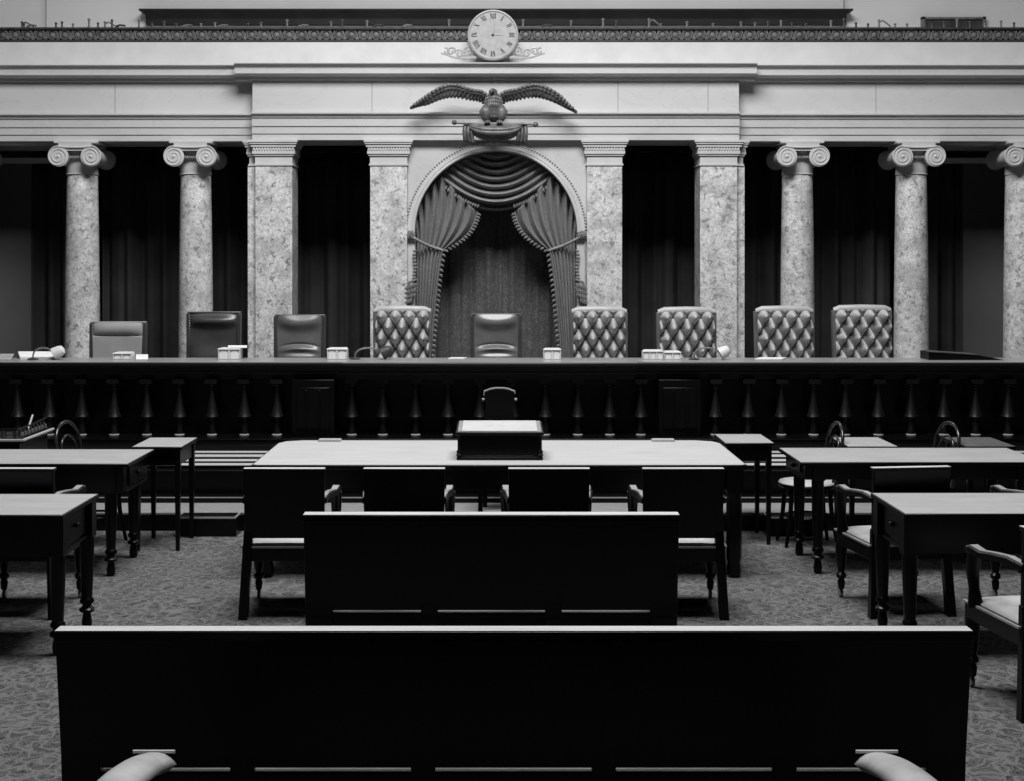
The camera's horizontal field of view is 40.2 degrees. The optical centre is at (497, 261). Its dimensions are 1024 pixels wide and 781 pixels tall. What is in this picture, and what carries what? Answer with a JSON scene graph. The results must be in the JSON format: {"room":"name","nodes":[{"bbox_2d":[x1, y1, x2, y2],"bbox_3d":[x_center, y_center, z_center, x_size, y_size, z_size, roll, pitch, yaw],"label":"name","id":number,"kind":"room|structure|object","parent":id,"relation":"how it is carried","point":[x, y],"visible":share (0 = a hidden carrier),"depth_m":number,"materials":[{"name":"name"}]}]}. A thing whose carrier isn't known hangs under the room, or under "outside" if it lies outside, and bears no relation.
{"room":"courtroom","nodes":[
{"label":"courtroom","id":0,"kind":"room"},
{"bbox_2d":[0,151,33,357],"bbox_3d":[-7.260,0.065,16.650,3.480,2.970,0.200,0,0,0],"label":"wall","id":1,"kind":"structure","parent":0,"point":[15,179],"depth_m":16.55,"materials":[{"name":"grey paint"}]},
{"bbox_2d":[0,144,57,163],"bbox_3d":[-6.915,-1.290,16.085,4.170,0.260,0.930,0,0,0],"label":"trim","id":2,"kind":"structure","parent":1,"relation":"attached to","point":[3,147],"depth_m":16.32,"materials":[{"name":"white stone"}]},
{"bbox_2d":[32,151,98,357],"bbox_3d":[-5.120,0.107,16.619,0.806,2.865,0.172,0,0,0],"label":"drape","id":3,"kind":"object","parent":2,"relation":"hanging from","point":[49,182],"visible":0.38,"depth_m":16.61,"materials":[{"name":"fabric"}]},
{"bbox_2d":[96,503,870,513],"bbox_3d":[0.000,1.966,11.168,18.000,0.012,0.445,0,0,0],"label":"platform","id":4,"kind":"object","parent":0,"point":[161,508],"visible":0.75,"depth_m":11.18,"materials":[{"name":"black wood"}]},
{"bbox_2d":[478,387,516,511],"bbox_3d":[0.012,1.481,11.092,0.340,0.959,0.255,0,0,0],"label":"chair","id":5,"kind":"object","parent":4,"relation":"on","point":[499,401],"visible":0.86,"depth_m":11.19,"materials":[{"name":"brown wood"}]},
{"bbox_2d":[99,146,893,350],"bbox_3d":[0.000,-0.050,17.100,18.000,4.300,0.200,0,0,0],"label":"wall","id":6,"kind":"structure","parent":0,"point":[305,148],"depth_m":17.00,"materials":[{"name":"grey paint"}]},
{"bbox_2d":[408,141,586,306],"bbox_3d":[-0.010,0.115,15.390,1.948,2.870,0.300,0,0,0],"label":"wall","id":7,"kind":"structure","parent":0,"point":[569,156],"depth_m":15.24,"materials":[{"name":"white stone"}]},
{"bbox_2d":[404,230,443,303],"bbox_3d":[-0.796,0.059,15.265,0.477,0.807,0.114,0,0,-29],"label":"tieback","id":8,"kind":"object","parent":7,"relation":"attached to","point":[410,234],"visible":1,"depth_m":15.17,"materials":[{"name":"fabric"}]},
{"bbox_2d":[412,176,480,357],"bbox_3d":[-0.576,0.085,15.361,0.756,2.042,0.234,0,0,-10],"label":"curtain","id":9,"kind":"object","parent":7,"relation":"hanging from","point":[443,220],"visible":0.75,"depth_m":15.35,"materials":[{"name":"fabric"}]},
{"bbox_2d":[410,83,576,126],"bbox_3d":[-0.048,-1.668,14.950,1.796,0.464,0.244,0,0,-2],"label":"eagle","id":10,"kind":"object","parent":7,"relation":"attached to","point":[493,111],"visible":1,"depth_m":14.89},
{"bbox_2d":[462,124,527,143],"bbox_3d":[-0.030,-1.376,14.916,0.702,0.231,0.141,0,0,0],"label":"banner","id":11,"kind":"object","parent":10,"relation":"hanging from","point":[487,132],"visible":1,"depth_m":14.90,"materials":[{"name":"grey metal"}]},
{"bbox_2d":[234,62,757,145],"bbox_3d":[-0.025,-1.731,15.443,5.610,0.823,0.915,0,0,0],"label":"entablature","id":12,"kind":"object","parent":7,"relation":"on","point":[310,103],"depth_m":15.14,"materials":[{"name":"white stone"}]},
{"bbox_2d":[437,153,554,210],"bbox_3d":[-0.022,-0.875,15.333,1.292,0.640,0.127,0,0,0],"label":"swag valance","id":13,"kind":"object","parent":7,"relation":"hanging from","point":[488,181],"visible":1,"depth_m":15.33,"materials":[{"name":"fabric"}]},
{"bbox_2d":[407,141,586,231],"bbox_3d":[-0.022,-0.811,15.218,1.976,1.001,0.044,0,0,0],"label":"trim","id":14,"kind":"structure","parent":7,"relation":"attached to","point":[432,174],"depth_m":15.21,"materials":[{"name":"white stone"}]},
{"bbox_2d":[511,176,579,357],"bbox_3d":[0.532,0.085,15.361,0.756,2.042,0.234,0,0,10],"label":"curtain","id":15,"kind":"object","parent":7,"relation":"hanging from","point":[548,220],"visible":0.91,"depth_m":15.35,"materials":[{"name":"fabric"}]},
{"bbox_2d":[548,230,587,304],"bbox_3d":[0.753,0.059,15.262,0.477,0.807,0.128,0,0,25],"label":"tieback","id":16,"kind":"object","parent":7,"relation":"attached to","point":[581,234],"visible":1,"depth_m":15.18,"materials":[{"name":"fabric"}]},
{"bbox_2d":[0,531,1023,780],"bbox_3d":[0.000,2.150,7.650,18.000,0.100,21.300,0,0,0],"label":"floor","id":17,"kind":"structure","parent":0,"point":[198,584],"depth_m":8.61,"materials":[{"name":"carpet"}]},
{"bbox_2d":[0,414,53,448],"bbox_3d":[-3.973,1.631,10.523,1.054,0.938,0.714,0,0,0],"label":"desk","id":18,"kind":"object","parent":17,"relation":"on","point":[25,437],"visible":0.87,"depth_m":10.43,"materials":[{"name":"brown wood"}]},
{"bbox_2d":[0,467,86,619],"bbox_3d":[-2.850,1.657,8.494,0.583,0.886,0.588,0,0,0],"label":"armchair","id":19,"kind":"object","parent":17,"relation":"on","point":[13,480],"visible":0.48,"depth_m":8.23,"materials":[{"name":"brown wood"}]},
{"bbox_2d":[0,494,98,654],"bbox_3d":[-3.130,1.720,7.755,1.650,0.760,0.680,0,0,0],"label":"side table","id":20,"kind":"object","parent":17,"relation":"on","point":[49,525],"visible":0.83,"depth_m":7.49,"materials":[{"name":"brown wood"}]},
{"bbox_2d":[0,449,154,575],"bbox_3d":[-3.280,1.720,9.660,1.650,0.760,0.730,0,0,0],"label":"side table","id":21,"kind":"object","parent":17,"relation":"on","point":[109,472],"visible":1,"depth_m":9.40,"materials":[{"name":"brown wood"}]},
{"bbox_2d":[54,420,127,539],"bbox_3d":[-3.033,1.645,10.472,0.462,0.915,0.436,0,0,9],"label":"bentwood chair","id":22,"kind":"object","parent":17,"relation":"on","point":[119,504],"visible":0.35,"depth_m":10.54,"materials":[{"name":"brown wood"}]},
{"bbox_2d":[132,438,197,550],"bbox_3d":[-2.475,1.720,10.420,0.366,0.760,0.540,0,0,0],"label":"stand","id":23,"kind":"object","parent":17,"relation":"on","point":[168,451],"visible":0.85,"depth_m":10.28,"materials":[{"name":"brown wood"}]},
{"bbox_2d":[180,512,241,536],"bbox_3d":[-2.230,2.025,10.810,0.460,0.151,0.230,0,0,0],"label":"step","id":24,"kind":"structure","parent":17,"relation":"on","point":[205,524],"depth_m":10.70,"materials":[{"name":"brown wood"}]},
{"bbox_2d":[238,467,341,619],"bbox_3d":[-1.258,1.657,8.494,0.583,0.886,0.588,0,0,0],"label":"armchair","id":25,"kind":"object","parent":17,"relation":"on","point":[275,500],"visible":0.66,"depth_m":8.23,"materials":[{"name":"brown wood"}]},
{"bbox_2d":[362,467,454,511],"bbox_3d":[-0.552,1.657,8.494,0.583,0.886,0.588,0,0,0],"label":"armchair","id":26,"kind":"object","parent":17,"relation":"on","point":[386,489],"visible":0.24,"depth_m":8.23,"materials":[{"name":"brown wood"}]},
{"bbox_2d":[96,514,870,530],"bbox_3d":[0.000,2.036,11.160,18.000,0.128,0.460,0,0,0],"label":"trim","id":27,"kind":"structure","parent":17,"relation":"on","point":[164,522],"depth_m":10.93,"materials":[{"name":"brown wood"}]},
{"bbox_2d":[302,512,679,625],"bbox_3d":[-0.032,1.650,6.946,1.792,0.900,0.610,0,0,0],"label":"pew","id":28,"kind":"object","parent":17,"relation":"on","point":[361,568],"visible":0.77,"depth_m":6.68,"materials":[{"name":"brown wood"}]},
{"bbox_2d":[251,440,746,577],"bbox_3d":[0.008,1.720,9.885,3.284,0.760,1.290,0,0,0],"label":"table","id":29,"kind":"object","parent":17,"relation":"on","point":[613,464],"visible":0.5,"depth_m":9.45,"materials":[{"name":"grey wood"}]},
{"bbox_2d":[318,438,341,441],"bbox_3d":[-1.257,1.332,10.473,0.170,0.016,0.085,0,0,0],"label":"pad","id":30,"kind":"object","parent":29,"relation":"on","point":[320,439],"visible":1,"depth_m":10.43,"materials":[{"name":"paper"}]},
{"bbox_2d":[456,420,543,459],"bbox_3d":[0.012,1.229,9.672,0.595,0.221,0.455,0,0,0],"label":"lectern","id":31,"kind":"object","parent":29,"relation":"on","point":[477,439],"visible":1,"depth_m":9.48,"materials":[{"name":"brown wood"}]},
{"bbox_2d":[651,438,674,441],"bbox_3d":[1.234,1.332,10.473,0.170,0.016,0.085,0,0,0],"label":"pad","id":32,"kind":"object","parent":29,"relation":"on","point":[652,439],"visible":1,"depth_m":10.43,"materials":[{"name":"paper"}]},
{"bbox_2d":[0,358,1023,468],"bbox_3d":[0.000,1.500,12.445,18.000,1.200,1.450,0,0,0],"label":"bench","id":33,"kind":"object","parent":17,"relation":"on","point":[237,410],"visible":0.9,"depth_m":12.70,"materials":[{"name":"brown wood"}]},
{"bbox_2d":[0,354,13,359],"bbox_3d":[-4.664,0.879,12.950,0.422,0.040,0.300,0,0,0],"label":"paper sheet","id":34,"kind":"object","parent":33,"relation":"on","point":[2,356],"visible":1,"depth_m":12.95,"materials":[{"name":"paper"}]},
{"bbox_2d":[18,351,54,358],"bbox_3d":[-4.298,0.869,13.050,0.414,0.060,0.180,0,0,0],"label":"pile","id":35,"kind":"object","parent":33,"relation":"on","point":[22,354],"visible":0.79,"depth_m":13.04,"materials":[{"name":"white paper"}]},
{"bbox_2d":[27,346,64,359],"bbox_3d":[-4.164,0.836,12.900,0.346,0.130,0.120,0,0,0],"label":"desk lamp","id":36,"kind":"object","parent":33,"relation":"on","point":[57,352],"visible":1,"depth_m":12.87,"materials":[{"name":"metal"}]},
{"bbox_2d":[113,351,134,358],"bbox_3d":[-3.473,0.867,12.997,0.174,0.064,0.146,0,0,0],"label":"box","id":37,"kind":"object","parent":33,"relation":"on","point":[121,354],"visible":1,"depth_m":12.93,"materials":[{"name":"paper"}]},
{"bbox_2d":[136,354,147,359],"bbox_3d":[-3.309,0.882,13.010,0.109,0.034,0.254,0,0,-14],"label":"loose sheet","id":38,"kind":"object","parent":33,"relation":"on","point":[138,356],"visible":1,"depth_m":13.00,"materials":[{"name":"paper"}]},
{"bbox_2d":[218,347,242,358],"bbox_3d":[-2.484,0.847,12.997,0.211,0.104,0.146,0,0,0],"label":"box","id":39,"kind":"object","parent":33,"relation":"on","point":[224,352],"visible":1,"depth_m":12.93,"materials":[{"name":"paper"}]},
{"bbox_2d":[228,345,246,347],"bbox_3d":[-2.422,0.786,13.015,0.201,0.016,0.130,0,0,0],"label":"loose sheet","id":40,"kind":"object","parent":39,"relation":"on","point":[229,346],"visible":1,"depth_m":13.01,"materials":[{"name":"paper"}]},
{"bbox_2d":[327,347,347,358],"bbox_3d":[-1.487,0.847,12.997,0.193,0.104,0.146,0,0,0],"label":"box","id":41,"kind":"object","parent":33,"relation":"on","point":[332,352],"visible":1,"depth_m":12.93,"materials":[{"name":"paper"}]},
{"bbox_2d":[349,346,392,359],"bbox_3d":[-1.175,0.838,12.950,0.399,0.130,0.120,0,0,0],"label":"desk lamp","id":42,"kind":"object","parent":33,"relation":"on","point":[386,351],"visible":1,"depth_m":12.92,"materials":[{"name":"metal"}]},
{"bbox_2d":[448,357,466,358],"bbox_3d":[-0.378,0.896,13.065,0.174,0.006,0.130,0,0,0],"label":"loose sheet","id":43,"kind":"object","parent":33,"relation":"on","point":[450,357],"visible":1,"depth_m":13.06,"materials":[{"name":"paper"}]},
{"bbox_2d":[543,348,560,358],"bbox_3d":[0.501,0.850,12.997,0.170,0.100,0.146,0,0,0],"label":"box","id":44,"kind":"object","parent":33,"relation":"on","point":[548,353],"visible":1,"depth_m":12.93,"materials":[{"name":"paper"}]},
{"bbox_2d":[642,349,663,358],"bbox_3d":[1.434,0.857,12.997,0.197,0.084,0.146,0,0,0],"label":"box","id":45,"kind":"object","parent":33,"relation":"on","point":[646,353],"visible":1,"depth_m":12.93,"materials":[{"name":"paper"}]},
{"bbox_2d":[663,350,680,358],"bbox_3d":[1.614,0.862,12.997,0.160,0.074,0.146,0,0,0],"label":"box","id":46,"kind":"object","parent":33,"relation":"on","point":[667,354],"visible":0.98,"depth_m":12.93,"materials":[{"name":"paper"}]},
{"bbox_2d":[689,346,730,359],"bbox_3d":[1.949,0.836,12.900,0.390,0.130,0.120,0,0,0],"label":"desk lamp","id":47,"kind":"object","parent":33,"relation":"on","point":[724,351],"visible":1,"depth_m":12.87,"materials":[{"name":"metal"}]},
{"bbox_2d":[755,357,786,359],"bbox_3d":[2.536,0.895,13.000,0.336,0.008,0.200,0,0,0],"label":"loose sheet","id":48,"kind":"object","parent":33,"relation":"on","point":[759,358],"visible":1,"depth_m":12.93,"materials":[{"name":"paper"}]},
{"bbox_2d":[920,350,1001,359],"bbox_3d":[4.297,0.860,12.970,0.694,0.080,0.260,0,0,0],"label":"slope","id":49,"kind":"object","parent":33,"relation":"on","point":[924,354],"visible":1,"depth_m":12.84,"materials":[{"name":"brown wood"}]},
{"bbox_2d":[54,626,973,780],"bbox_3d":[0.051,1.650,4.854,2.992,0.900,0.610,0,0,0],"label":"pew","id":50,"kind":"object","parent":17,"relation":"on","point":[232,703],"visible":0.98,"depth_m":4.59,"materials":[{"name":"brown wood"}]},
{"bbox_2d":[97,750,936,780],"bbox_3d":[0.049,1.650,3.473,2.165,0.901,0.945,0,0,0],"label":"pew","id":51,"kind":"object","parent":17,"relation":"on","point":[150,765],"visible":1,"depth_m":3.70,"materials":[{"name":"wood"}]},
{"bbox_2d":[500,467,591,511],"bbox_3d":[0.300,1.657,8.494,0.583,0.886,0.588,0,0,0],"label":"armchair","id":52,"kind":"object","parent":17,"relation":"on","point":[529,489],"visible":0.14,"depth_m":8.23,"materials":[{"name":"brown wood"}]},
{"bbox_2d":[87,469,1015,502],"bbox_3d":[0.000,1.914,11.555,18.000,0.372,0.330,0,0,0],"label":"trim","id":53,"kind":"structure","parent":17,"relation":"on","point":[208,482],"depth_m":11.60,"materials":[{"name":"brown wood"}]},
{"bbox_2d":[99,497,860,497],"bbox_3d":[0.000,1.919,11.402,18.000,0.006,0.020,0,0,0],"label":"panel","id":54,"kind":"object","parent":53,"relation":"attached to","point":[99,497],"visible":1,"depth_m":11.39,"materials":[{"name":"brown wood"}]},
{"bbox_2d":[627,467,728,619],"bbox_3d":[1.090,1.657,8.494,0.583,0.886,0.588,0,0,0],"label":"armchair","id":55,"kind":"object","parent":17,"relation":"on","point":[696,493],"visible":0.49,"depth_m":8.23,"materials":[{"name":"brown wood"}]},
{"bbox_2d":[714,434,774,544],"bbox_3d":[1.865,1.720,10.635,0.366,0.760,0.540,0,0,0],"label":"stand","id":56,"kind":"object","parent":17,"relation":"on","point":[756,448],"visible":0.76,"depth_m":10.39,"materials":[{"name":"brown wood"}]},
{"bbox_2d":[762,512,812,536],"bbox_3d":[2.260,2.025,10.810,0.400,0.151,0.230,0,0,0],"label":"step","id":57,"kind":"structure","parent":17,"relation":"on","point":[808,531],"depth_m":10.70,"materials":[{"name":"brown wood"}]},
{"bbox_2d":[775,421,844,547],"bbox_3d":[2.318,1.645,10.441,0.462,0.915,0.436,0,0,-3],"label":"bentwood chair","id":58,"kind":"object","parent":17,"relation":"on","point":[786,483],"visible":0.73,"depth_m":10.34,"materials":[{"name":"wood"}]},
{"bbox_2d":[830,437,897,527],"bbox_3d":[2.725,1.720,10.440,0.366,0.760,0.540,0,0,0],"label":"stand","id":59,"kind":"object","parent":17,"relation":"on","point":[849,442],"visible":0.34,"depth_m":10.28,"materials":[{"name":"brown wood"}]},
{"bbox_2d":[834,465,956,618],"bbox_3d":[2.417,1.657,8.544,0.583,0.886,0.588,0,0,-7],"label":"armchair","id":60,"kind":"object","parent":17,"relation":"on","point":[860,540],"visible":0.57,"depth_m":8.29,"materials":[{"name":"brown wood"}]},
{"bbox_2d":[778,448,1023,573],"bbox_3d":[2.847,1.720,9.735,1.650,0.760,0.730,0,0,0],"label":"side table","id":61,"kind":"object","parent":17,"relation":"on","point":[817,465],"visible":0.73,"depth_m":9.45,"materials":[{"name":"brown wood"}]},
{"bbox_2d":[933,421,960,488],"bbox_3d":[3.158,1.645,10.422,0.462,0.915,0.436,0,0,-8],"label":"bentwood chair","id":62,"kind":"object","parent":17,"relation":"on","point":[943,424],"visible":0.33,"depth_m":10.41,"materials":[{"name":"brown wood"}]},
{"bbox_2d":[871,493,1023,625],"bbox_3d":[2.988,1.720,7.790,1.650,0.760,0.680,0,0,0],"label":"side table","id":63,"kind":"object","parent":17,"relation":"on","point":[917,524],"visible":0.8,"depth_m":7.50,"materials":[{"name":"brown wood"}]},
{"bbox_2d":[943,437,1015,492],"bbox_3d":[3.585,1.720,10.440,0.366,0.760,0.540,0,0,0],"label":"stand","id":64,"kind":"object","parent":17,"relation":"on","point":[966,442],"visible":0.37,"depth_m":10.34,"materials":[{"name":"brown wood"}]},
{"bbox_2d":[962,525,1023,722],"bbox_3d":[2.611,1.657,6.694,0.583,0.886,0.588,0,0,-7],"label":"armchair","id":65,"kind":"object","parent":17,"relation":"on","point":[1003,616],"visible":0.86,"depth_m":6.71,"materials":[{"name":"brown wood"}]},
{"bbox_2d":[989,485,1023,596],"bbox_3d":[3.376,1.657,8.524,0.583,0.886,0.588,0,0,-7],"label":"armchair","id":66,"kind":"object","parent":17,"relation":"on","point":[995,575],"visible":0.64,"depth_m":8.72,"materials":[{"name":"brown wood"}]},
{"bbox_2d":[0,0,1023,26],"bbox_3d":[0.000,-4.750,18.150,18.000,5.300,0.300,0,0,0],"label":"wall","id":67,"kind":"structure","parent":0,"point":[41,13],"depth_m":18.00,"materials":[{"name":"paint"}]},
{"bbox_2d":[139,9,852,25],"bbox_3d":[-0.026,-3.127,17.890,9.078,0.185,0.220,0,0,0],"label":"trim","id":68,"kind":"structure","parent":67,"relation":"attached to","point":[207,17],"depth_m":17.89,"materials":[{"name":"paint"}]},
{"bbox_2d":[920,16,985,26],"bbox_3d":[5.840,-3.038,17.960,0.816,0.210,0.080,0,0,0],"label":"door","id":69,"kind":"structure","parent":67,"relation":"in","point":[924,21],"depth_m":17.95,"materials":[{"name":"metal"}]},
{"bbox_2d":[960,151,1004,357],"bbox_3d":[7.250,0.065,16.650,3.500,2.970,0.200,0,0,0],"label":"wall","id":70,"kind":"structure","parent":0,"point":[982,188],"depth_m":16.55,"materials":[{"name":"grey paint"}]},
{"bbox_2d":[936,144,995,163],"bbox_3d":[6.900,-1.290,16.085,4.200,0.260,0.930,0,0,0],"label":"trim","id":71,"kind":"structure","parent":70,"relation":"attached to","point":[947,147],"depth_m":16.18,"materials":[{"name":"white stone"}]},
{"bbox_2d":[894,151,960,351],"bbox_3d":[5.100,0.107,16.613,0.806,2.865,0.171,0,0,0],"label":"drape","id":72,"kind":"object","parent":71,"relation":"hanging from","point":[943,181],"visible":0.37,"depth_m":16.63,"materials":[{"name":"fabric"}]},
{"bbox_3d":[0.000,1.825,15.625,18.000,0.550,5.350,0,0,0],"label":"floor","id":73,"kind":"structure","parent":0,"visible":0},
{"bbox_2d":[48,141,115,357],"bbox_3d":[-4.600,0.115,15.494,0.580,2.869,0.609,0,0,0],"label":"round column","id":74,"kind":"structure","parent":73,"relation":"on","point":[82,160],"depth_m":15.34,"materials":[{"name":"white stone"}]},
{"bbox_2d":[89,321,147,357],"bbox_3d":[-3.769,1.068,13.725,0.643,0.954,0.510,0,0,0],"label":"chair","id":75,"kind":"object","parent":73,"relation":"on","point":[106,338],"visible":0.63,"depth_m":13.87,"materials":[{"name":"leather"}]},
{"bbox_2d":[102,151,180,357],"bbox_3d":[-4.161,0.107,16.617,1.086,2.865,0.169,0,0,1],"label":"drape","id":76,"kind":"object","parent":73,"relation":"on","point":[141,192],"visible":0.57,"depth_m":16.62,"materials":[{"name":"fabric"}]},
{"bbox_2d":[163,141,226,357],"bbox_3d":[-3.345,0.115,15.494,0.580,2.869,0.609,0,0,0],"label":"round column","id":77,"kind":"structure","parent":73,"relation":"on","point":[196,160],"depth_m":15.34,"materials":[{"name":"white stone"}]},
{"bbox_2d":[186,311,241,357],"bbox_3d":[-2.821,1.018,13.725,0.619,1.053,0.510,0,0,0],"label":"chair","id":78,"kind":"object","parent":73,"relation":"on","point":[206,331],"visible":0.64,"depth_m":13.88,"materials":[{"name":"black leather"}]},
{"bbox_2d":[211,151,248,357],"bbox_3d":[-3.159,0.107,16.614,0.887,2.865,0.159,0,0,2],"label":"drape","id":79,"kind":"object","parent":73,"relation":"on","point":[229,185],"visible":0.29,"depth_m":16.62,"materials":[{"name":"fabric"}]},
{"bbox_2d":[242,140,303,357],"bbox_3d":[-2.470,0.115,15.352,0.610,2.869,0.495,0,0,0],"label":"pier","id":80,"kind":"object","parent":73,"relation":"on","point":[273,166],"visible":0.84,"depth_m":15.17,"materials":[{"name":"stone"}]},
{"bbox_2d":[274,314,325,357],"bbox_3d":[-1.968,1.033,13.725,0.594,1.023,0.510,0,0,0],"label":"chair","id":81,"kind":"object","parent":73,"relation":"on","point":[295,335],"visible":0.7,"depth_m":13.88,"materials":[{"name":"leather"}]},
{"bbox_2d":[298,151,369,357],"bbox_3d":[-1.859,0.107,16.620,1.682,2.865,0.152,0,0,0],"label":"drape","id":82,"kind":"object","parent":73,"relation":"on","point":[334,186],"visible":0.39,"depth_m":16.62,"materials":[{"name":"fabric"}]},
{"bbox_2d":[364,140,412,357],"bbox_3d":[-1.185,0.115,15.303,0.530,2.869,0.395,0,0,0],"label":"pilaster","id":83,"kind":"object","parent":73,"relation":"on","point":[388,165],"visible":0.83,"depth_m":15.17,"materials":[{"name":"stone"}]},
{"bbox_2d":[373,305,431,357],"bbox_3d":[-0.948,0.988,13.725,0.663,1.113,0.510,0,0,0],"label":"chair","id":84,"kind":"object","parent":73,"relation":"on","point":[407,330],"visible":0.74,"depth_m":13.86,"materials":[{"name":"leather"}]},
{"bbox_2d":[432,206,558,357],"bbox_3d":[-0.022,0.218,15.860,1.721,2.624,0.109,0,0,0],"label":"curtain","id":85,"kind":"object","parent":73,"relation":"on","point":[495,269],"visible":0.38,"depth_m":15.86,"materials":[{"name":"fabric"}]},
{"bbox_2d":[470,313,521,357],"bbox_3d":[-0.017,1.028,13.725,0.594,1.033,0.510,0,0,0],"label":"chair","id":86,"kind":"object","parent":73,"relation":"on","point":[492,335],"visible":0.62,"depth_m":13.88,"materials":[{"name":"leather"}]},
{"bbox_2d":[570,306,627,357],"bbox_3d":[1.005,0.991,13.725,0.648,1.108,0.510,0,0,0],"label":"chair","id":87,"kind":"object","parent":73,"relation":"on","point":[595,331],"visible":0.7,"depth_m":13.86,"materials":[{"name":"leather"}]},
{"bbox_2d":[581,140,628,306],"bbox_3d":[1.155,0.115,15.303,0.510,2.869,0.395,0,0,0],"label":"pilaster","id":88,"kind":"object","parent":73,"relation":"on","point":[604,164],"visible":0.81,"depth_m":15.17,"materials":[{"name":"stone"}]},
{"bbox_2d":[622,151,694,357],"bbox_3d":[1.840,0.107,16.618,1.686,2.865,0.164,0,0,0],"label":"drape","id":89,"kind":"object","parent":73,"relation":"on","point":[658,187],"visible":0.34,"depth_m":16.62,"materials":[{"name":"fabric"}]},
{"bbox_2d":[656,306,716,357],"bbox_3d":[1.874,0.993,13.725,0.673,1.103,0.510,0,0,0],"label":"chair","id":90,"kind":"object","parent":73,"relation":"on","point":[686,329],"visible":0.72,"depth_m":13.86,"materials":[{"name":"leather"}]},
{"bbox_2d":[689,140,749,357],"bbox_3d":[2.430,0.115,15.352,0.610,2.869,0.495,0,0,0],"label":"pier","id":91,"kind":"object","parent":73,"relation":"on","point":[719,167],"visible":0.84,"depth_m":15.17,"materials":[{"name":"stone"}]},
{"bbox_2d":[743,151,781,357],"bbox_3d":[3.141,0.107,16.617,0.886,2.865,0.168,0,0,0],"label":"drape","id":92,"kind":"object","parent":73,"relation":"on","point":[763,184],"visible":0.32,"depth_m":16.63,"materials":[{"name":"fabric"}]},
{"bbox_2d":[753,305,814,357],"bbox_3d":[2.844,0.988,13.725,0.673,1.113,0.510,0,0,0],"label":"chair","id":93,"kind":"object","parent":73,"relation":"on","point":[783,330],"visible":0.63,"depth_m":13.85,"materials":[{"name":"leather"}]},
{"bbox_2d":[766,141,829,343],"bbox_3d":[3.315,0.115,15.494,0.580,2.869,0.609,0,0,0],"label":"round column","id":94,"kind":"structure","parent":73,"relation":"on","point":[797,160],"depth_m":15.34,"materials":[{"name":"white stone"}]},
{"bbox_2d":[739,64,1023,146],"bbox_3d":[5.805,-1.731,15.582,6.390,0.823,0.915,0,0,0],"label":"entablature","id":95,"kind":"structure","parent":94,"relation":"on","point":[837,105],"depth_m":15.29,"materials":[{"name":"white stone"}]},
{"bbox_2d":[0,42,1023,63],"bbox_3d":[0.000,-2.279,15.510,18.000,0.278,0.220,0,0,0],"label":"trim","id":96,"kind":"structure","parent":95,"relation":"on","point":[10,52],"depth_m":15.40,"materials":[{"name":"white stone"}]},
{"bbox_2d":[441,10,544,61],"bbox_3d":[-0.054,-2.445,15.232,1.125,0.549,0.356,0,0,0],"label":"wall clock","id":97,"kind":"object","parent":96,"relation":"attached to","point":[492,34],"visible":1,"depth_m":15.07,"materials":[{"name":"ceramic"}]},
{"bbox_2d":[0,18,1023,41],"bbox_3d":[0.000,-2.558,15.453,18.000,0.264,0.075,0,0,0],"label":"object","id":98,"kind":"object","parent":96,"relation":"on","point":[34,33],"visible":0.97,"depth_m":15.44,"materials":[{"name":"metal"}]},
{"bbox_2d":[813,151,890,357],"bbox_3d":[4.140,0.107,16.611,1.086,2.865,0.161,0,0,0],"label":"drape","id":99,"kind":"object","parent":73,"relation":"on","point":[852,192],"visible":0.52,"depth_m":16.62,"materials":[{"name":"fabric"}]},
{"bbox_2d":[831,304,892,357],"bbox_3d":[3.616,0.983,13.725,0.673,1.123,0.510,0,0,0],"label":"chair","id":100,"kind":"object","parent":73,"relation":"on","point":[861,330],"visible":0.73,"depth_m":13.85,"materials":[{"name":"leather"}]},
{"bbox_2d":[878,141,945,357],"bbox_3d":[4.575,0.115,15.494,0.580,2.869,0.609,0,0,0],"label":"round column","id":101,"kind":"structure","parent":73,"relation":"on","point":[910,160],"depth_m":15.34,"materials":[{"name":"white stone"}]},
{"bbox_2d":[986,141,1023,357],"bbox_3d":[5.790,0.115,15.494,0.580,2.869,0.609,0,0,0],"label":"round column","id":102,"kind":"structure","parent":73,"relation":"on","point":[1009,155],"depth_m":15.37,"materials":[{"name":"white stone"}]},
{"bbox_3d":[-5.880,0.115,15.494,0.580,2.869,0.609,0,0,0],"label":"round column","id":103,"kind":"structure","parent":0,"visible":0},
{"bbox_2d":[0,64,251,146],"bbox_3d":[-5.830,-1.731,15.582,6.340,0.823,0.915,0,0,0],"label":"trim","id":104,"kind":"structure","parent":103,"relation":"on","point":[115,105],"depth_m":15.29,"materials":[{"name":"white stone"}]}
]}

